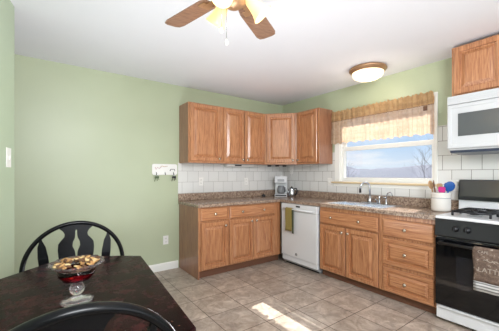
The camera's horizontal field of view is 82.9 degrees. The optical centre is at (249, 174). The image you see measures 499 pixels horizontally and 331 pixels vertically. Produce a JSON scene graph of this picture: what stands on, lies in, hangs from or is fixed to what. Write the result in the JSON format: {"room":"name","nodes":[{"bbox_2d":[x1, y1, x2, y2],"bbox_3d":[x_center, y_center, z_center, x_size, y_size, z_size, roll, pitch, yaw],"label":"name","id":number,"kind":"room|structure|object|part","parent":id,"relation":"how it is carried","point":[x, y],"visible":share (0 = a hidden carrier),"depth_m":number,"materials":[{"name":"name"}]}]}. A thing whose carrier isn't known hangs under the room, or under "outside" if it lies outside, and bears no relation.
{"room":"kitchen","nodes":[
{"label":"kitchen","id":0,"kind":"room"},
{"bbox_2d":[0,0,13,278],"bbox_3d":[-0.918,0.032,0.133,0.128,2.498,4.162,0,0,-24],"label":"wall","id":1,"kind":"structure","parent":0,"point":[6,7],"depth_m":1.92,"materials":[{"name":"green paint"}]},
{"bbox_2d":[6,147,10,166],"bbox_3d":[-1.651,-0.114,1.945,0.014,0.133,0.083,0,0,-24],"label":"light switch","id":2,"kind":"object","parent":1,"relation":"attached to","point":[8,150],"visible":1,"depth_m":1.94,"materials":[{"name":"white plastic"}]},
{"bbox_2d":[14,54,281,273],"bbox_3d":[-1.416,0.032,3.641,5.120,2.498,0.120,0,0,-36],"label":"wall","id":3,"kind":"structure","parent":0,"point":[87,142],"depth_m":3.31,"materials":[{"name":"green paint"}]},
{"bbox_2d":[149,260,177,271],"bbox_3d":[-1.645,1.231,3.391,1.655,0.100,0.014,0,0,-36],"label":"baseboard","id":4,"kind":"structure","parent":3,"relation":"attached to","point":[172,264],"depth_m":3.76,"materials":[{"name":"white paint"}]},
{"bbox_2d":[152,164,176,174],"bbox_3d":[-1.117,-0.062,3.758,0.338,0.145,0.043,0,0,-36],"label":"key rack","id":5,"kind":"object","parent":3,"relation":"attached to","point":[159,169],"visible":1,"depth_m":3.76,"materials":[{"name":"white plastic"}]},
{"bbox_2d":[163,235,167,244],"bbox_3d":[-1.115,0.881,3.780,0.072,0.116,0.008,0,0,-36],"label":"wall outlet","id":6,"kind":"object","parent":3,"relation":"attached to","point":[165,238],"visible":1,"depth_m":3.77,"materials":[{"name":"white plastic"}]},
{"bbox_2d":[179,101,221,163],"bbox_3d":[-0.657,-0.545,3.894,0.500,0.788,0.349,0,0,-36],"label":"upper cabinet","id":7,"kind":"object","parent":3,"relation":"attached to","point":[200,125],"visible":1,"depth_m":3.77,"materials":[{"name":"brown wood"}]},
{"bbox_3d":[-0.580,-0.550,3.785,0.456,0.754,0.022,0,0,-36],"label":"door","id":8,"kind":"part","parent":7,"relation":"part of","materials":[{"name":"brown wood"}]},
{"bbox_2d":[199,177,202,185],"bbox_3d":[-0.695,0.106,4.079,0.072,0.116,0.008,0,0,-36],"label":"wall outlet","id":9,"kind":"object","parent":3,"relation":"attached to","point":[200,178],"visible":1,"depth_m":4.08,"materials":[{"name":"white plastic"}]},
{"bbox_2d":[178,163,281,193],"bbox_3d":[-0.194,0.056,4.454,1.937,0.430,0.006,0,0,-36],"label":"backsplash","id":10,"kind":"structure","parent":3,"relation":"attached to","point":[216,177],"depth_m":4.31,"materials":[{"name":"white tile"}]},
{"bbox_2d":[219,107,264,164],"bbox_3d":[-0.140,-0.545,4.271,0.776,0.788,0.349,0,0,-36],"label":"upper cabinet","id":11,"kind":"object","parent":3,"relation":"attached to","point":[243,132],"visible":0.94,"depth_m":4.13,"materials":[{"name":"brown wood"}]},
{"bbox_3d":[-0.216,-0.550,4.050,0.352,0.754,0.022,0,0,-36],"label":"door","id":12,"kind":"part","parent":11,"relation":"part of","materials":[{"name":"brown wood"}]},
{"bbox_2d":[224,164,253,166],"bbox_3d":[-0.152,-0.134,4.369,0.500,0.033,0.092,0,0,-36],"label":"light","id":13,"kind":"object","parent":11,"relation":"attached to","point":[229,165],"visible":0.94,"depth_m":4.31,"materials":[{"name":"white plastic"}]},
{"bbox_3d":[0.084,-0.550,4.269,0.368,0.754,0.022,0,0,-36],"label":"door","id":14,"kind":"part","parent":11,"relation":"part of","materials":[{"name":"brown wood"}]},
{"bbox_2d":[264,113,302,165],"bbox_3d":[0.520,-0.545,4.568,0.644,0.788,0.648,0,0,-36],"label":"upper cabinet","id":15,"kind":"object","parent":3,"relation":"attached to","point":[280,128],"visible":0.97,"depth_m":4.34,"materials":[{"name":"brown wood"}]},
{"bbox_3d":[0.484,-0.550,4.352,0.435,0.754,0.022,0,0,9],"label":"door","id":16,"kind":"part","parent":15,"relation":"part of","materials":[{"name":"brown wood"}]},
{"bbox_2d":[10,0,498,105],"bbox_3d":[0.114,-1.257,1.526,5.100,0.080,5.300,0,0,-36],"label":"ceiling","id":17,"kind":"structure","parent":0,"point":[313,48],"depth_m":2.55,"materials":[{"name":"paint"}]},
{"bbox_2d":[165,0,274,45],"bbox_3d":[-0.109,-0.928,1.433,1.030,0.578,1.052,0,0,-36],"label":"ceiling fan","id":18,"kind":"object","parent":17,"relation":"hanging from","point":[253,12],"visible":1,"depth_m":1.56,"materials":[{"name":"brown wood"}]},
{"bbox_3d":[-0.351,-0.944,1.673,0.375,0.027,0.131,0,0,40],"label":"blade","id":19,"kind":"part","parent":18,"relation":"part of","materials":[{"name":"brown wood"}]},
{"bbox_3d":[-0.171,-0.850,1.526,0.111,0.133,0.132,0,0,-36],"label":"lamp shade","id":20,"kind":"part","parent":18,"relation":"part of","materials":[{"name":"white"}]},
{"bbox_3d":[-0.116,-0.850,1.316,0.127,0.133,0.116,0,0,-36],"label":"lamp shade","id":21,"kind":"part","parent":18,"relation":"part of","materials":[{"name":"white glass"}]},
{"bbox_3d":[-0.112,-0.764,1.405,0.002,0.190,0.002,0,0,-36],"label":"pull chain","id":22,"kind":"part","parent":18,"relation":"part of","materials":[{"name":"silver metal"}]},
{"bbox_3d":[0.058,-0.944,1.773,0.131,0.027,0.375,0,0,22],"label":"blade","id":23,"kind":"part","parent":18,"relation":"part of","materials":[{"name":"brown wood"}]},
{"bbox_3d":[0.053,-0.850,1.450,0.129,0.133,0.113,0,0,-36],"label":"lamp shade","id":24,"kind":"part","parent":18,"relation":"part of","materials":[{"name":"white glass"}]},
{"bbox_2d":[349,62,386,81],"bbox_3d":[1.365,-1.150,3.256,0.410,0.135,0.410,0,0,-36],"label":"flush light","id":25,"kind":"object","parent":17,"relation":"attached to","point":[370,71],"visible":1,"depth_m":3.14,"materials":[{"name":"white glass"}]},
{"bbox_3d":[1.365,-1.123,3.256,0.344,0.081,0.344,0,0,-36],"label":"lamp shade","id":26,"kind":"part","parent":25,"relation":"part of","materials":[{"name":"beige glass"}]},
{"bbox_2d":[154,246,475,330],"bbox_3d":[0.114,1.321,1.526,5.100,0.080,5.300,0,0,-36],"label":"floor","id":27,"kind":"structure","parent":0,"point":[276,295],"depth_m":2.78,"materials":[{"name":"tile"}]},
{"bbox_2d":[19,221,123,272],"bbox_3d":[-0.988,0.791,1.646,0.570,0.983,0.453,0,0,-36],"label":"chair","id":28,"kind":"object","parent":27,"relation":"on","point":[65,247],"visible":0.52,"depth_m":1.79,"materials":[{"name":"black paint"}]},
{"bbox_2d":[9,301,174,330],"bbox_3d":[-0.525,0.791,0.811,0.570,0.983,0.453,0,0,-36],"label":"chair","id":29,"kind":"object","parent":27,"relation":"on","point":[90,316],"visible":1,"depth_m":0.66,"materials":[{"name":"black paint"}]},
{"bbox_2d":[0,256,195,330],"bbox_3d":[-0.785,0.901,1.210,0.783,0.760,1.250,0,0,-31],"label":"dining table","id":30,"kind":"object","parent":27,"relation":"on","point":[27,295],"visible":0.68,"depth_m":1.22,"materials":[{"name":"paint"}]},
{"bbox_2d":[46,255,104,306],"bbox_3d":[-0.707,0.439,1.160,0.208,0.162,0.208,0,0,-36],"label":"footed bowl","id":31,"kind":"object","parent":30,"relation":"on","point":[75,276],"visible":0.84,"depth_m":1.13,"materials":[{"name":"clear glass"}]},
{"bbox_3d":[-0.707,0.468,1.160,0.056,0.056,0.055,0,0,-36],"label":"ball stem","id":32,"kind":"part","parent":31,"relation":"part of","materials":[{"name":"clear glass"}]},
{"bbox_2d":[179,204,227,279],"bbox_3d":[-0.601,0.844,3.750,0.425,0.870,0.648,0,0,-36],"label":"base cabinet","id":33,"kind":"object","parent":27,"relation":"on","point":[203,232],"visible":0.92,"depth_m":3.54,"materials":[{"name":"brown wood"}]},
{"bbox_3d":[-0.442,0.795,3.532,0.425,0.772,0.004,0,0,-36],"label":"frame","id":34,"kind":"part","parent":33,"relation":"part of","materials":[{"name":"brown wood"}]},
{"bbox_3d":[-0.432,0.499,3.523,0.379,0.156,0.022,0,0,-36],"label":"drawer","id":35,"kind":"part","parent":33,"relation":"part of","materials":[{"name":"brown wood"}]},
{"bbox_3d":[-0.431,0.882,3.524,0.373,0.574,0.022,0,0,-36],"label":"door","id":36,"kind":"part","parent":33,"relation":"part of","materials":[{"name":"brown wood"}]},
{"bbox_2d":[226,202,279,271],"bbox_3d":[-0.062,0.844,4.143,0.905,0.870,0.648,0,0,-36],"label":"base cabinet","id":37,"kind":"object","parent":27,"relation":"on","point":[253,229],"visible":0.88,"depth_m":3.88,"materials":[{"name":"brown wood"}]},
{"bbox_3d":[-0.099,0.880,3.766,0.376,0.571,0.022,0,0,-36],"label":"door","id":38,"kind":"part","parent":37,"relation":"part of","materials":[{"name":"brown wood"}]},
{"bbox_3d":[0.058,0.498,3.881,0.766,0.158,0.022,0,0,-36],"label":"drawer","id":39,"kind":"part","parent":37,"relation":"part of","materials":[{"name":"brown wood"}]},
{"bbox_3d":[0.213,0.880,3.993,0.384,0.571,0.022,0,0,-36],"label":"door","id":40,"kind":"part","parent":37,"relation":"part of","materials":[{"name":"brown wood"}]},
{"bbox_2d":[178,190,458,219],"bbox_3d":[0.591,0.337,3.375,1.938,0.137,2.662,0,0,-36],"label":"countertop","id":41,"kind":"structure","parent":37,"relation":"on","point":[409,206],"depth_m":3.78,"materials":[{"name":"brown stone"}]},
{"bbox_2d":[275,176,286,196],"bbox_3d":[0.530,0.199,4.684,0.200,0.335,0.246,0,0,9],"label":"coffee maker","id":42,"kind":"object","parent":41,"relation":"on","point":[280,181],"visible":1,"depth_m":4.59,"materials":[{"name":"white plastic"}]},
{"bbox_2d":[287,186,297,196],"bbox_3d":[0.702,0.282,4.626,0.157,0.168,0.104,0,0,44],"label":"kettle","id":43,"kind":"object","parent":41,"relation":"on","point":[291,192],"visible":1,"depth_m":4.60,"materials":[{"name":"silver metal"}]},
{"bbox_2d":[330,201,399,208],"bbox_3d":[1.365,0.449,3.404,0.429,0.174,0.724,0,0,-36],"label":"sink","id":44,"kind":"object","parent":41,"relation":"in","point":[350,203],"visible":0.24,"depth_m":3.41,"materials":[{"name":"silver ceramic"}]},
{"bbox_3d":[1.247,0.449,3.537,0.310,0.174,0.323,0,0,-36],"label":"bowl","id":45,"kind":"part","parent":44,"relation":"part of","materials":[{"name":"silver metal"}]},
{"bbox_3d":[1.455,0.449,3.251,0.310,0.174,0.323,0,0,-36],"label":"bowl","id":46,"kind":"part","parent":44,"relation":"part of","materials":[{"name":"silver metal"}]},
{"bbox_2d":[359,182,377,203],"bbox_3d":[1.480,0.228,3.531,0.157,0.266,0.220,0,0,-36],"label":"kitchen faucet","id":47,"kind":"object","parent":41,"relation":"on","point":[362,183],"visible":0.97,"depth_m":3.54,"materials":[{"name":"silver metal"}]},
{"bbox_3d":[1.458,0.188,3.552,0.150,0.186,0.023,0,0,-8],"label":"spout","id":48,"kind":"part","parent":47,"relation":"part of","materials":[{"name":"silver metal"}]},
{"bbox_3d":[1.521,0.316,3.561,0.056,0.090,0.220,0,0,-36],"label":"plate","id":49,"kind":"part","parent":47,"relation":"part of","materials":[{"name":"silver metal"}]},
{"bbox_2d":[430,192,451,211],"bbox_3d":[1.913,0.274,2.819,0.176,0.185,0.176,0,0,-36],"label":"utensil crock","id":50,"kind":"object","parent":41,"relation":"on","point":[441,202],"visible":0.98,"depth_m":2.75,"materials":[{"name":"white ceramic"}]},
{"bbox_2d":[428,181,433,191],"bbox_3d":[1.861,0.205,2.866,0.085,0.282,0.044,0,0,25],"label":"wooden spoon","id":51,"kind":"object","parent":50,"relation":"in","point":[430,183],"visible":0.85,"depth_m":2.87,"materials":[{"name":"brown wood"}]},
{"bbox_2d":[438,187,445,192],"bbox_3d":[1.896,0.233,2.775,0.034,0.224,0.063,0,0,-36],"label":"spatula","id":52,"kind":"object","parent":50,"relation":"in","point":[440,189],"visible":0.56,"depth_m":2.77,"materials":[{"name":"pink plastic"}]},
{"bbox_2d":[444,181,454,192],"bbox_3d":[1.941,0.208,2.756,0.058,0.276,0.105,0,0,-44],"label":"ladle","id":53,"kind":"object","parent":50,"relation":"in","point":[450,186],"visible":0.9,"depth_m":2.74,"materials":[{"name":"blue plastic"}]},
{"bbox_2d":[281,202,322,273],"bbox_3d":[0.889,0.846,4.003,0.670,0.866,0.660,0,0,-36],"label":"dishwasher","id":54,"kind":"object","parent":27,"relation":"on","point":[301,248],"visible":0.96,"depth_m":3.76,"materials":[{"name":"white enamelled metal"},{"name":"white plastic"}]},
{"bbox_2d":[285,207,293,233],"bbox_3d":[0.555,0.636,3.902,0.041,0.350,0.146,0,0,-36],"label":"dish towel","id":55,"kind":"object","parent":54,"relation":"hanging from","point":[289,213],"visible":1,"depth_m":3.88,"materials":[{"name":"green fabric"}]},
{"bbox_3d":[0.653,0.481,3.804,0.055,0.019,0.530,0,0,-36],"label":"handle","id":56,"kind":"part","parent":54,"relation":"part of","materials":[{"name":"white"}]},
{"bbox_3d":[0.680,0.464,3.850,0.053,0.098,0.656,0,0,-36],"label":"control panel","id":57,"kind":"part","parent":54,"relation":"part of","materials":[{"name":"white plastic"}]},
{"bbox_3d":[0.682,0.831,3.852,0.048,0.630,0.656,0,0,-36],"label":"door","id":58,"kind":"part","parent":54,"relation":"part of","materials":[{"name":"white metal"}]},
{"bbox_3d":[0.688,1.184,3.856,0.035,0.069,0.644,0,0,-36],"label":"kick panel","id":59,"kind":"part","parent":54,"relation":"part of","materials":[{"name":"white metal"}]},
{"bbox_2d":[320,207,383,295],"bbox_3d":[1.354,0.844,3.421,0.648,0.870,0.795,0,0,-36],"label":"base cabinet","id":60,"kind":"object","parent":27,"relation":"on","point":[350,240],"visible":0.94,"depth_m":3.20,"materials":[{"name":"brown wood"}]},
{"bbox_3d":[1.005,0.907,3.420,0.022,0.563,0.370,0,0,-36],"label":"door","id":61,"kind":"part","parent":60,"relation":"part of","materials":[{"name":"brown wood"}]},
{"bbox_3d":[1.120,0.533,3.261,0.022,0.156,0.766,0,0,-36],"label":"drawer","id":62,"kind":"part","parent":60,"relation":"part of","materials":[{"name":"brown wood"}]},
{"bbox_3d":[1.232,0.907,3.108,0.022,0.563,0.386,0,0,-36],"label":"door","id":63,"kind":"part","parent":60,"relation":"part of","materials":[{"name":"brown wood"}]},
{"bbox_2d":[381,214,436,314],"bbox_3d":[1.741,0.844,2.890,0.648,0.870,0.516,0,0,-36],"label":"base cabinet","id":64,"kind":"object","parent":27,"relation":"on","point":[407,243],"visible":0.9,"depth_m":2.70,"materials":[{"name":"brown wood"}]},
{"bbox_3d":[1.518,1.067,2.718,0.020,0.243,0.470,0,0,-36],"label":"drawer","id":65,"kind":"part","parent":64,"relation":"part of","materials":[{"name":"brown wood"}]},
{"bbox_3d":[1.518,0.783,2.718,0.020,0.264,0.470,0,0,-36],"label":"drawer","id":66,"kind":"part","parent":64,"relation":"part of","materials":[{"name":"brown wood"}]},
{"bbox_3d":[1.516,0.542,2.719,0.022,0.174,0.474,0,0,-36],"label":"drawer","id":67,"kind":"part","parent":64,"relation":"part of","materials":[{"name":"brown wood"}]},
{"bbox_2d":[435,179,498,330],"bbox_3d":[2.079,0.666,2.335,0.703,1.226,0.760,0,0,-36],"label":"gas range","id":68,"kind":"object","parent":27,"relation":"on","point":[475,222],"visible":0.99,"depth_m":2.35,"materials":[{"name":"white"}]},
{"bbox_3d":[1.822,0.581,2.148,0.068,0.031,0.686,0,0,-36],"label":"door handle","id":69,"kind":"part","parent":68,"relation":"part of","materials":[{"name":"black metal"}]},
{"bbox_3d":[1.864,0.835,2.179,0.041,0.579,0.754,0,0,-36],"label":"oven door","id":70,"kind":"part","parent":68,"relation":"part of","materials":[{"name":"black glass"}]},
{"bbox_3d":[1.751,0.456,2.276,0.028,0.051,0.052,0,0,-36],"label":"knob","id":71,"kind":"part","parent":68,"relation":"part of","materials":[{"name":"black plastic"}]},
{"bbox_2d":[435,212,498,224],"bbox_3d":[2.108,0.372,2.357,0.630,0.026,0.760,0,0,-36],"label":"cooktop","id":72,"kind":"object","parent":68,"relation":"in","point":[460,218],"depth_m":2.34,"materials":[{"name":"white metal"}]},
{"bbox_3d":[1.863,0.461,2.178,0.045,0.150,0.754,0,0,-36],"label":"control panel","id":73,"kind":"part","parent":68,"relation":"part of","materials":[{"name":"black metal"}]},
{"bbox_3d":[1.863,1.187,2.178,0.044,0.117,0.748,0,0,-36],"label":"storage drawer","id":74,"kind":"part","parent":68,"relation":"part of","materials":[{"name":"white metal"}]},
{"bbox_3d":[2.303,0.137,2.499,0.033,0.152,0.736,0,0,-36],"label":"glass panel","id":75,"kind":"part","parent":68,"relation":"part of","materials":[{"name":"grey glass"}]},
{"bbox_2d":[473,246,498,295],"bbox_3d":[1.833,0.727,2.089,0.048,0.338,0.288,0,0,-36],"label":"kitchen towel","id":76,"kind":"object","parent":68,"relation":"hanging from","point":[485,260],"visible":1,"depth_m":2.13,"materials":[{"name":"beige fabric"}]},
{"bbox_2d":[282,57,451,202],"bbox_3d":[2.150,0.032,3.011,0.140,2.498,5.100,0,0,-36],"label":"wall","id":77,"kind":"structure","parent":0,"point":[436,76],"depth_m":3.44,"materials":[{"name":"green paint"}]},
{"bbox_2d":[297,108,331,164],"bbox_3d":[0.954,-0.545,4.223,0.349,0.788,0.436,0,0,-36],"label":"upper cabinet","id":78,"kind":"object","parent":77,"relation":"attached to","point":[314,126],"visible":1,"depth_m":4.08,"materials":[{"name":"brown wood"}]},
{"bbox_3d":[0.846,-0.550,4.144,0.022,0.754,0.384,0,0,-36],"label":"door","id":79,"kind":"part","parent":78,"relation":"part of","materials":[{"name":"brown wood"}]},
{"bbox_3d":[0.857,-0.545,4.152,0.005,0.788,0.436,0,0,-36],"label":"frame","id":80,"kind":"part","parent":78,"relation":"part of","materials":[{"name":"brown wood"}]},
{"bbox_2d":[328,178,331,185],"bbox_3d":[1.190,0.116,4.186,0.014,0.116,0.072,0,0,-36],"label":"wall switch","id":81,"kind":"object","parent":77,"relation":"attached to","point":[329,179],"visible":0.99,"depth_m":4.18,"materials":[{"name":"white plastic"}]},
{"bbox_2d":[331,92,437,189],"bbox_3d":[1.670,-0.358,3.614,0.165,1.062,1.390,0,0,-36],"label":"window","id":82,"kind":"structure","parent":77,"relation":"in","point":[340,149],"depth_m":3.46,"materials":[{"name":"white paint"}]},
{"bbox_3d":[1.630,0.118,3.585,0.065,0.025,1.390,0,0,-36],"label":"sill","id":83,"kind":"part","parent":82,"relation":"part of","materials":[{"name":"beige wood"}]},
{"bbox_3d":[1.694,-0.143,3.582,0.035,0.473,1.190,0,0,-36],"label":"sash","id":84,"kind":"part","parent":82,"relation":"part of","materials":[{"name":"white paint"}]},
{"bbox_3d":[1.726,-0.597,3.606,0.035,0.485,1.190,0,0,-36],"label":"sash","id":85,"kind":"part","parent":82,"relation":"part of","materials":[{"name":"white paint"}]},
{"bbox_2d":[282,125,498,199],"bbox_3d":[1.649,-0.069,3.574,0.006,0.900,3.600,0,0,-36],"label":"backsplash","id":86,"kind":"structure","parent":77,"relation":"attached to","point":[451,166],"depth_m":3.11,"materials":[{"name":"white tile"}]},
{"bbox_2d":[450,180,457,190],"bbox_3d":[2.115,0.116,2.923,0.008,0.116,0.072,0,0,-36],"label":"wall outlet","id":87,"kind":"object","parent":77,"relation":"attached to","point":[453,181],"visible":0.59,"depth_m":2.91,"materials":[{"name":"white plastic"}]},
{"bbox_2d":[452,34,498,95],"bbox_3d":[2.259,-0.958,2.455,0.324,0.467,0.762,0,0,-36],"label":"upper cabinet","id":88,"kind":"object","parent":77,"relation":"attached to","point":[475,65],"visible":0.78,"depth_m":2.52,"materials":[{"name":"brown wood"}]},
{"bbox_2d":[447,88,498,154],"bbox_3d":[2.208,-0.453,2.429,0.436,0.528,0.758,0,0,-36],"label":"microwave","id":89,"kind":"object","parent":88,"relation":"attached to","point":[472,118],"visible":1,"depth_m":2.47,"materials":[{"name":"white painted metal"},{"name":"dark grey glass"}]},
{"bbox_3d":[2.234,-0.204,2.447,0.350,0.030,0.734,0,0,-36],"label":"underside panel","id":90,"kind":"part","parent":89,"relation":"part of","materials":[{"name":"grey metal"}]},
{"label":"outside","id":91,"kind":"structure","parent":0,"visible":0},
{"bbox_2d":[346,177,431,178],"bbox_3d":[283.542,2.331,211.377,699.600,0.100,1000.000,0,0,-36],"label":"field","id":92,"kind":"structure","parent":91,"point":[346,177],"depth_m":194.18,"materials":[{"name":"grey"}]},
{"bbox_2d":[346,165,431,177],"bbox_3d":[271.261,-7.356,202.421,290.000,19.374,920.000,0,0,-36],"label":"ridge","id":93,"kind":"object","parent":92,"relation":"on","point":[400,172],"visible":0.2,"depth_m":221.35,"materials":[{"name":"grey"}]},
{"bbox_2d":[408,147,431,177],"bbox_3d":[16.655,-0.385,27.258,3.035,5.332,2.827,0,0,6],"label":"bare tree","id":94,"kind":"object","parent":92,"relation":"on","point":[422,164],"visible":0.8,"depth_m":27.04,"materials":[{"name":"grey plant"}]},
{"bbox_2d":[413,136,431,177],"bbox_3d":[16.264,-0.806,24.115,3.350,6.176,3.649,0,0,8],"label":"bare tree","id":95,"kind":"object","parent":92,"relation":"on","point":[428,136],"visible":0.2,"depth_m":24.80,"materials":[{"name":"grey plant"}]},
{"bbox_3d":[1.618,-0.859,3.590,0.031,0.009,1.367,0,0,-36],"label":"curtain rod","id":96,"kind":"object","parent":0,"visible":0},
{"bbox_2d":[331,90,433,143],"bbox_3d":[1.585,-0.665,3.569,0.042,0.476,1.339,0,0,-36],"label":"window valance","id":97,"kind":"object","parent":96,"relation":"hanging from","point":[409,116],"visible":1,"depth_m":3.45,"materials":[{"name":"brown fabric"}]}
]}

